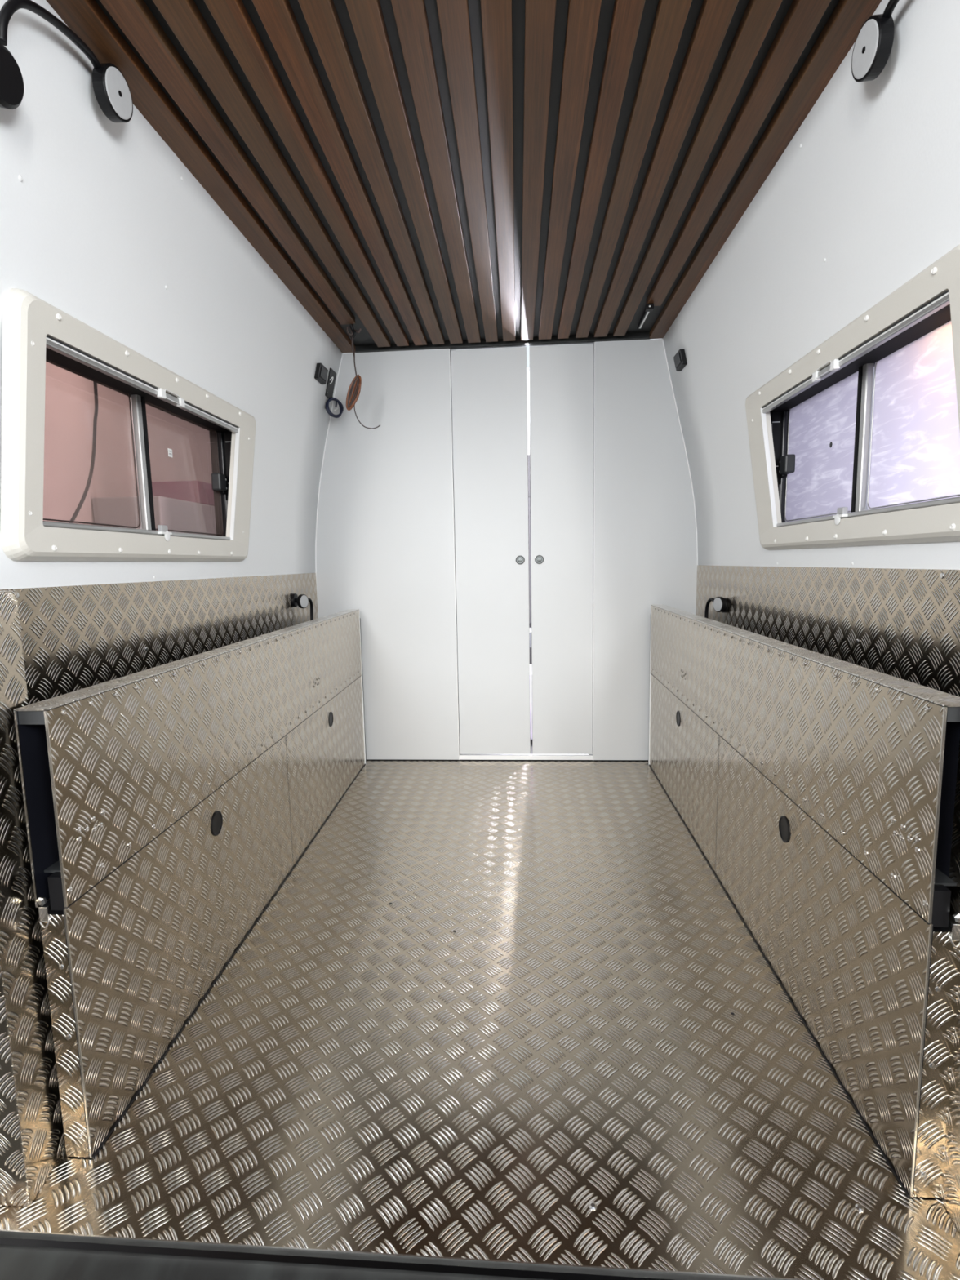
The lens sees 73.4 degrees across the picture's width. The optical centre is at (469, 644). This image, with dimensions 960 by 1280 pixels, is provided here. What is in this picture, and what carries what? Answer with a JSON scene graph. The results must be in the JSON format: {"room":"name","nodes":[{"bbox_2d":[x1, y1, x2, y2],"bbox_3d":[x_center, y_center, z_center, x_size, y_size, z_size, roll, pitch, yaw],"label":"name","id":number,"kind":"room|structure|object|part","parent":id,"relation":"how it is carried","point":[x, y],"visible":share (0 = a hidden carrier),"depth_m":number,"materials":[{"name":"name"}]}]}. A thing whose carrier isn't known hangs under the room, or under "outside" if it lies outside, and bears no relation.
{"room":"cargo space","nodes":[
{"label":"cargo space","id":0,"kind":"room"},
{"bbox_2d":[0,591,65,1206],"bbox_3d":[-0.804,0.383,0.984,0.278,0.920,0.130,-1,7,4],"label":"wall panel","id":1,"kind":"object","parent":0,"point":[32,1135],"depth_m":0.96,"materials":[{"name":"silver metal"}]},
{"bbox_2d":[42,361,212,524],"bbox_3d":[-2.630,-0.490,1.095,0.100,3.900,10.100,-1,7,4],"label":"wall","id":2,"kind":"structure","parent":0,"point":[69,397],"depth_m":4.10,"materials":[{"name":"pink paint"}]},
{"bbox_2d":[0,0,342,589],"bbox_3d":[-0.737,-0.236,1.930,0.199,1.906,2.289,-1,7,4],"label":"wall","id":3,"kind":"structure","parent":0,"point":[102,222],"depth_m":1.50,"materials":[{"name":"white paint"}]},
{"bbox_2d":[0,0,133,122],"bbox_3d":[-0.703,-0.969,1.111,0.072,0.220,0.342,1,8,18],"label":"reading lamp","id":4,"kind":"object","parent":3,"relation":"attached to","point":[111,89],"visible":1,"depth_m":1.09,"materials":[{"name":"black plastic"}]},
{"bbox_2d":[0,288,255,561],"bbox_3d":[-0.810,-0.490,1.717,0.143,0.532,1.240,-1,7,4],"label":"window","id":5,"kind":"structure","parent":3,"relation":"in","point":[36,332],"depth_m":1.41,"materials":[{"name":"white plastic"}]},
{"bbox_3d":[-0.814,-0.291,1.671,0.016,0.011,0.843,-1,7,4],"label":"blind rail","id":6,"kind":"part","parent":5,"relation":"part of","materials":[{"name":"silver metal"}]},
{"bbox_3d":[-0.852,-0.475,1.671,0.018,0.359,0.020,-1,7,4],"label":"post","id":7,"kind":"part","parent":5,"relation":"part of","materials":[{"name":"silver metal"}]},
{"bbox_3d":[-0.772,-0.627,1.625,0.016,0.016,0.843,-1,7,4],"label":"blind rail","id":8,"kind":"part","parent":5,"relation":"part of","materials":[{"name":"silver metal"}]},
{"bbox_3d":[-0.793,-0.286,1.691,0.004,0.026,0.026,-1,7,4],"label":"catch knob","id":9,"kind":"part","parent":5,"relation":"part of","materials":[{"name":"white plastic"}]},
{"bbox_3d":[-0.827,-0.546,2.234,0.032,0.370,0.205,-1,7,4],"label":"frame","id":10,"kind":"part","parent":5,"relation":"part of","materials":[{"name":"black rubber"}]},
{"bbox_3d":[-0.810,-0.528,2.115,0.016,0.062,0.027,-1,7,4],"label":"latch plate","id":11,"kind":"part","parent":5,"relation":"part of","materials":[{"name":"black plastic"}]},
{"bbox_3d":[-0.753,-0.514,2.064,0.058,0.351,0.003,-1,7,4],"label":"rail","id":12,"kind":"part","parent":5,"relation":"part of","materials":[{"name":"white plastic"}]},
{"bbox_2d":[0,573,318,704],"bbox_3d":[-0.801,0.254,2.015,0.006,0.916,2.202,-1,7,4],"label":"cladding","id":13,"kind":"object","parent":3,"relation":"attached to","point":[75,637],"visible":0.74,"depth_m":1.61,"materials":[{"name":"silver metal"}]},
{"bbox_2d":[291,593,313,620],"bbox_3d":[-0.717,-0.136,2.776,0.049,0.175,0.138,2,8,21],"label":"reading lamp","id":14,"kind":"object","parent":13,"relation":"attached to","point":[302,601],"visible":0.93,"depth_m":2.74,"materials":[{"name":"black plastic"}]},
{"bbox_2d":[314,363,328,384],"bbox_3d":[-0.620,-1.135,2.696,0.034,0.060,0.100,-1,7,4],"label":"switch","id":15,"kind":"object","parent":3,"relation":"attached to","point":[321,372],"visible":1,"depth_m":2.67,"materials":[{"name":"plastic"}]},
{"bbox_2d":[324,368,343,417],"bbox_3d":[-0.603,-1.114,2.866,0.084,0.202,0.094,-1,7,4],"label":"cable plate","id":16,"kind":"object","parent":3,"relation":"attached to","point":[332,375],"depth_m":2.86,"materials":[{"name":"black plastic"}]},
{"bbox_3d":[-0.602,-1.064,2.875,0.062,0.100,0.073,2,8,25],"label":"navy cable coil","id":17,"kind":"part","parent":16,"relation":"part of","materials":[{"name":"blue plastic"}]},
{"bbox_2d":[0,1237,671,1279],"bbox_3d":[0.106,1.417,1.185,10.000,0.020,12.000,-1,7,4],"label":"sill","id":18,"kind":"structure","parent":0,"point":[3,1241],"depth_m":1.45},
{"bbox_2d":[92,480,216,535],"bbox_3d":[-2.058,-0.101,4.843,0.440,2.160,1.500,-1,7,4],"label":"tall cabinet","id":19,"kind":"object","parent":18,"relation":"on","point":[178,505],"visible":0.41,"depth_m":4.22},
{"bbox_2d":[151,480,214,506],"bbox_3d":[-2.083,-1.103,4.792,0.420,0.158,0.550,-1,7,4],"label":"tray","id":20,"kind":"object","parent":19,"relation":"on","point":[197,491],"depth_m":4.52,"materials":[{"name":"pink plastic"}]},
{"bbox_2d":[46,0,881,353],"bbox_3d":[0.050,-1.206,1.746,1.460,0.045,2.289,-1,7,4],"label":"ceiling","id":21,"kind":"structure","parent":0,"point":[417,175],"depth_m":1.45,"materials":[{"name":"brown wood"}]},
{"bbox_2d":[346,324,380,429],"bbox_3d":[-0.436,-1.084,2.602,0.138,0.412,0.035,-2,7,-5],"label":"wire bundle","id":22,"kind":"object","parent":21,"relation":"hanging from","point":[354,389],"visible":1,"depth_m":2.60,"materials":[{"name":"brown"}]},
{"bbox_2d":[637,303,653,328],"bbox_3d":[0.691,-1.298,2.552,0.032,0.038,0.289,-1,7,4],"label":"ceiling latch","id":23,"kind":"structure","parent":21,"relation":"attached to","point":[649,307],"depth_m":2.53,"materials":[{"name":"silver metal"}]},
{"bbox_2d":[0,760,959,1279],"bbox_3d":[0.088,0.704,2.001,1.775,0.015,2.264,-1,7,4],"label":"floor","id":24,"kind":"structure","parent":0,"point":[504,1015],"depth_m":1.19,"materials":[{"name":"silver metal"}]},
{"bbox_2d":[13,608,366,1158],"bbox_3d":[-0.586,0.332,2.041,0.053,0.748,2.116,-1,7,3],"label":"bench","id":25,"kind":"object","parent":24,"relation":"on","point":[168,806],"visible":1,"depth_m":1.27,"materials":[{"name":"aluminium checker plate"},{"name":"black plastic"},{"name":"dark grey plastic"}]},
{"bbox_3d":[-0.616,0.121,1.997,0.002,0.310,2.062,-1,7,3],"label":"panel","id":26,"kind":"part","parent":25,"relation":"part of","materials":[{"name":"black paint"}]},
{"bbox_3d":[-0.641,0.622,1.053,0.043,0.418,0.057,-1,7,4],"label":"post","id":27,"kind":"part","parent":25,"relation":"part of","materials":[{"name":"black metal"}]},
{"bbox_3d":[-0.569,0.120,1.993,0.002,0.309,2.062,-1,7,3],"label":"panel","id":28,"kind":"part","parent":25,"relation":"part of","materials":[{"name":"silver metal"}]},
{"bbox_3d":[-0.531,0.205,3.047,0.051,0.742,0.006,-1,7,4],"label":"trim","id":29,"kind":"part","parent":25,"relation":"part of","materials":[{"name":"silver metal"}]},
{"bbox_3d":[-0.533,0.223,3.072,0.046,0.700,0.039,-1,7,4],"label":"post","id":30,"kind":"part","parent":25,"relation":"part of","materials":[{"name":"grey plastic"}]},
{"bbox_2d":[0,1244,552,1279],"bbox_3d":[0.009,0.962,0.635,2.100,0.147,0.514,-1,7,4],"label":"trim","id":31,"kind":"structure","parent":24,"relation":"attached to","point":[16,1262],"depth_m":0.89,"materials":[{"name":"black rubber"}]},
{"bbox_2d":[648,604,959,1198],"bbox_3d":[0.760,0.317,1.941,0.053,0.748,2.109,-1,7,5],"label":"bench","id":32,"kind":"object","parent":24,"relation":"on","point":[818,790],"visible":1,"depth_m":1.17,"materials":[{"name":"aluminium checker plate"},{"name":"black plastic"},{"name":"dark grey plastic"}]},
{"bbox_3d":[0.855,0.208,2.966,0.046,0.700,0.039,-1,7,4],"label":"post","id":33,"kind":"part","parent":32,"relation":"part of","materials":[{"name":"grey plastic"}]},
{"bbox_3d":[0.850,0.190,2.941,0.051,0.742,0.006,-1,7,4],"label":"trim","id":34,"kind":"part","parent":32,"relation":"part of","materials":[{"name":"silver metal"}]},
{"bbox_3d":[0.731,0.105,1.897,0.002,0.309,2.056,-1,7,5],"label":"panel","id":35,"kind":"part","parent":32,"relation":"part of","materials":[{"name":"silver metal"}]},
{"bbox_3d":[0.677,0.607,0.958,0.043,0.418,0.057,-1,7,4],"label":"post","id":36,"kind":"part","parent":32,"relation":"part of","materials":[{"name":"black metal"}]},
{"bbox_3d":[0.779,0.105,1.893,0.002,0.310,2.056,-1,7,5],"label":"panel","id":37,"kind":"part","parent":32,"relation":"part of","materials":[{"name":"black paint"}]},
{"bbox_2d":[315,338,697,761],"bbox_3d":[0.152,-0.392,2.989,1.773,1.932,0.032,-1,7,4],"label":"wall","id":38,"kind":"structure","parent":0,"point":[385,544],"depth_m":2.97,"materials":[{"name":"white"}]},
{"bbox_3d":[-0.399,-0.381,3.030,0.664,1.896,0.020,-1,7,4],"label":"fixed panel","id":39,"kind":"part","parent":38,"relation":"part of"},
{"bbox_2d":[450,346,530,754],"bbox_3d":[0.105,-0.397,2.992,0.340,1.862,0.022,-1,7,4],"label":"door","id":40,"kind":"structure","parent":38,"relation":"in","point":[489,386],"depth_m":2.98,"materials":[{"name":"white"}]},
{"bbox_3d":[0.234,-0.392,2.974,0.041,0.041,0.004,-1,7,4],"label":"finger pull","id":41,"kind":"part","parent":40,"relation":"part of","materials":[{"name":"grey metal"}]},
{"bbox_2d":[528,343,593,754],"bbox_3d":[0.425,-0.401,2.968,0.284,1.862,0.022,-1,7,4],"label":"door","id":42,"kind":"structure","parent":38,"relation":"in","point":[561,377],"depth_m":2.96,"materials":[{"name":"white"}]},
{"bbox_3d":[0.322,-0.393,2.967,0.041,0.041,0.004,-1,7,4],"label":"finger pull","id":43,"kind":"part","parent":42,"relation":"part of","materials":[{"name":"grey metal"}]},
{"bbox_3d":[0.802,-0.395,2.938,0.464,1.896,0.020,-1,7,4],"label":"fixed panel","id":44,"kind":"part","parent":38,"relation":"part of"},
{"bbox_2d":[526,367,532,754],"bbox_3d":[0.208,-0.495,3.444,1.700,2.100,0.870,-1,7,4],"label":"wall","id":45,"kind":"structure","parent":0,"point":[528,384],"depth_m":3.71,"materials":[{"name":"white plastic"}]},
{"bbox_2d":[529,627,532,740],"bbox_3d":[0.169,0.204,3.583,0.385,0.580,0.340,-1,7,4],"label":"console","id":46,"kind":"object","parent":45,"relation":"on","point":[531,691],"visible":0.02,"depth_m":3.41,"materials":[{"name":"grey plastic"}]},
{"bbox_2d":[528,454,531,623],"bbox_3d":[0.048,-0.553,3.454,0.580,0.880,0.140,-1,7,4],"label":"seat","id":47,"kind":"object","parent":46,"relation":"on","point":[529,500],"visible":0.02,"depth_m":3.36,"materials":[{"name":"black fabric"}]},
{"bbox_2d":[529,627,531,647],"bbox_3d":[0.183,-0.039,3.510,0.330,0.080,0.220,-1,7,4],"label":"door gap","id":48,"kind":"object","parent":46,"relation":"on","point":[530,628],"depth_m":3.39,"materials":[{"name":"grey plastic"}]},
{"bbox_2d":[662,0,959,569],"bbox_3d":[0.875,-0.253,1.807,0.194,1.905,2.289,-1,7,4],"label":"wall","id":49,"kind":"structure","parent":0,"point":[864,197],"depth_m":1.46,"materials":[{"name":"white paint"}]},
{"bbox_2d":[673,349,687,371],"bbox_3d":[0.852,-1.151,2.604,0.034,0.058,0.100,-1,7,4],"label":"switch","id":50,"kind":"object","parent":49,"relation":"attached to","point":[680,360],"visible":1,"depth_m":2.57,"materials":[{"name":"plastic"}]},
{"bbox_2d":[696,564,959,697],"bbox_3d":[0.959,0.234,1.880,0.006,0.916,2.202,-1,7,4],"label":"cladding","id":51,"kind":"object","parent":49,"relation":"attached to","point":[903,624],"visible":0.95,"depth_m":1.54,"materials":[{"name":"silver metal"}]},
{"bbox_2d":[704,596,728,618],"bbox_3d":[0.980,-0.119,2.554,0.049,0.148,0.149,-2,7,-8],"label":"reading lamp","id":52,"kind":"object","parent":51,"relation":"attached to","point":[720,604],"visible":0.91,"depth_m":2.50,"materials":[{"name":"black plastic"}]},
{"bbox_2d":[745,244,959,550],"bbox_3d":[0.905,-0.509,1.585,0.146,0.532,1.240,-1,7,4],"label":"window","id":53,"kind":"structure","parent":49,"relation":"in","point":[809,424],"depth_m":1.47,"materials":[{"name":"white plastic"}]},
{"bbox_3d":[0.902,-0.532,1.937,0.063,0.351,0.003,-1,7,4],"label":"rail","id":54,"kind":"part","parent":53,"relation":"part of","materials":[{"name":"white plastic"}]},
{"bbox_3d":[0.966,-0.547,1.979,0.016,0.062,0.027,-1,7,4],"label":"latch plate","id":55,"kind":"part","parent":53,"relation":"part of","materials":[{"name":"black plastic"}]},
{"bbox_3d":[1.000,-0.567,2.094,0.032,0.370,0.205,-1,7,4],"label":"frame","id":56,"kind":"part","parent":53,"relation":"part of","materials":[{"name":"black rubber"}]},
{"bbox_3d":[0.964,-0.525,1.764,0.004,0.352,0.443,-1,7,4],"label":"pane","id":57,"kind":"part","parent":53,"relation":"part of","materials":[{"name":"clear glass"}]},
{"bbox_3d":[0.892,-0.304,1.562,0.004,0.026,0.026,-1,7,4],"label":"catch knob","id":58,"kind":"part","parent":53,"relation":"part of","materials":[{"name":"white plastic"}]},
{"bbox_3d":[0.849,-0.644,1.501,0.016,0.016,0.843,-1,7,4],"label":"blind rail","id":59,"kind":"part","parent":53,"relation":"part of","materials":[{"name":"silver metal"}]},
{"bbox_3d":[0.941,-0.495,1.534,0.018,0.359,0.020,-1,7,4],"label":"post","id":60,"kind":"part","parent":53,"relation":"part of","materials":[{"name":"silver metal"}]},
{"bbox_3d":[0.909,-0.310,1.539,0.016,0.011,0.843,-1,7,4],"label":"blind rail","id":61,"kind":"part","parent":53,"relation":"part of","materials":[{"name":"silver metal"}]},
{"bbox_3d":[0.937,-0.470,1.333,0.004,0.352,0.385,-1,7,4],"label":"pane","id":62,"kind":"part","parent":53,"relation":"part of","materials":[{"name":"clear glass"}]},
{"bbox_2d":[851,0,899,82],"bbox_3d":[0.709,-0.963,0.967,0.065,0.187,0.394,-1,7,1],"label":"reading lamp","id":63,"kind":"object","parent":49,"relation":"attached to","point":[873,43],"visible":1,"depth_m":1.09,"materials":[{"name":"black plastic"}]},
{"bbox_2d":[866,366,874,510],"bbox_3d":[2.754,-0.550,0.683,0.100,3.900,10.100,-1,7,4],"label":"window frame","id":64,"kind":"structure","parent":0,"point":[873,366],"depth_m":4.84,"materials":[{"name":"grey paint"}]},
{"bbox_2d":[940,738,959,1232],"bbox_3d":[0.824,0.365,0.860,0.296,0.920,0.130,-1,7,4],"label":"wall panel","id":65,"kind":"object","parent":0,"point":[950,1183],"depth_m":0.91,"materials":[{"name":"metal"}]},
{"label":"outside","id":66,"kind":"structure","parent":0,"visible":0},
{"bbox_2d":[68,381,97,523],"bbox_3d":[-1.444,-1.115,2.266,0.012,1.604,0.360,-1,7,4],"label":"hanging cable","id":67,"kind":"object","parent":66,"point":[95,392],"visible":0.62,"depth_m":2.44,"materials":[{"name":"black plastic"}]}
]}

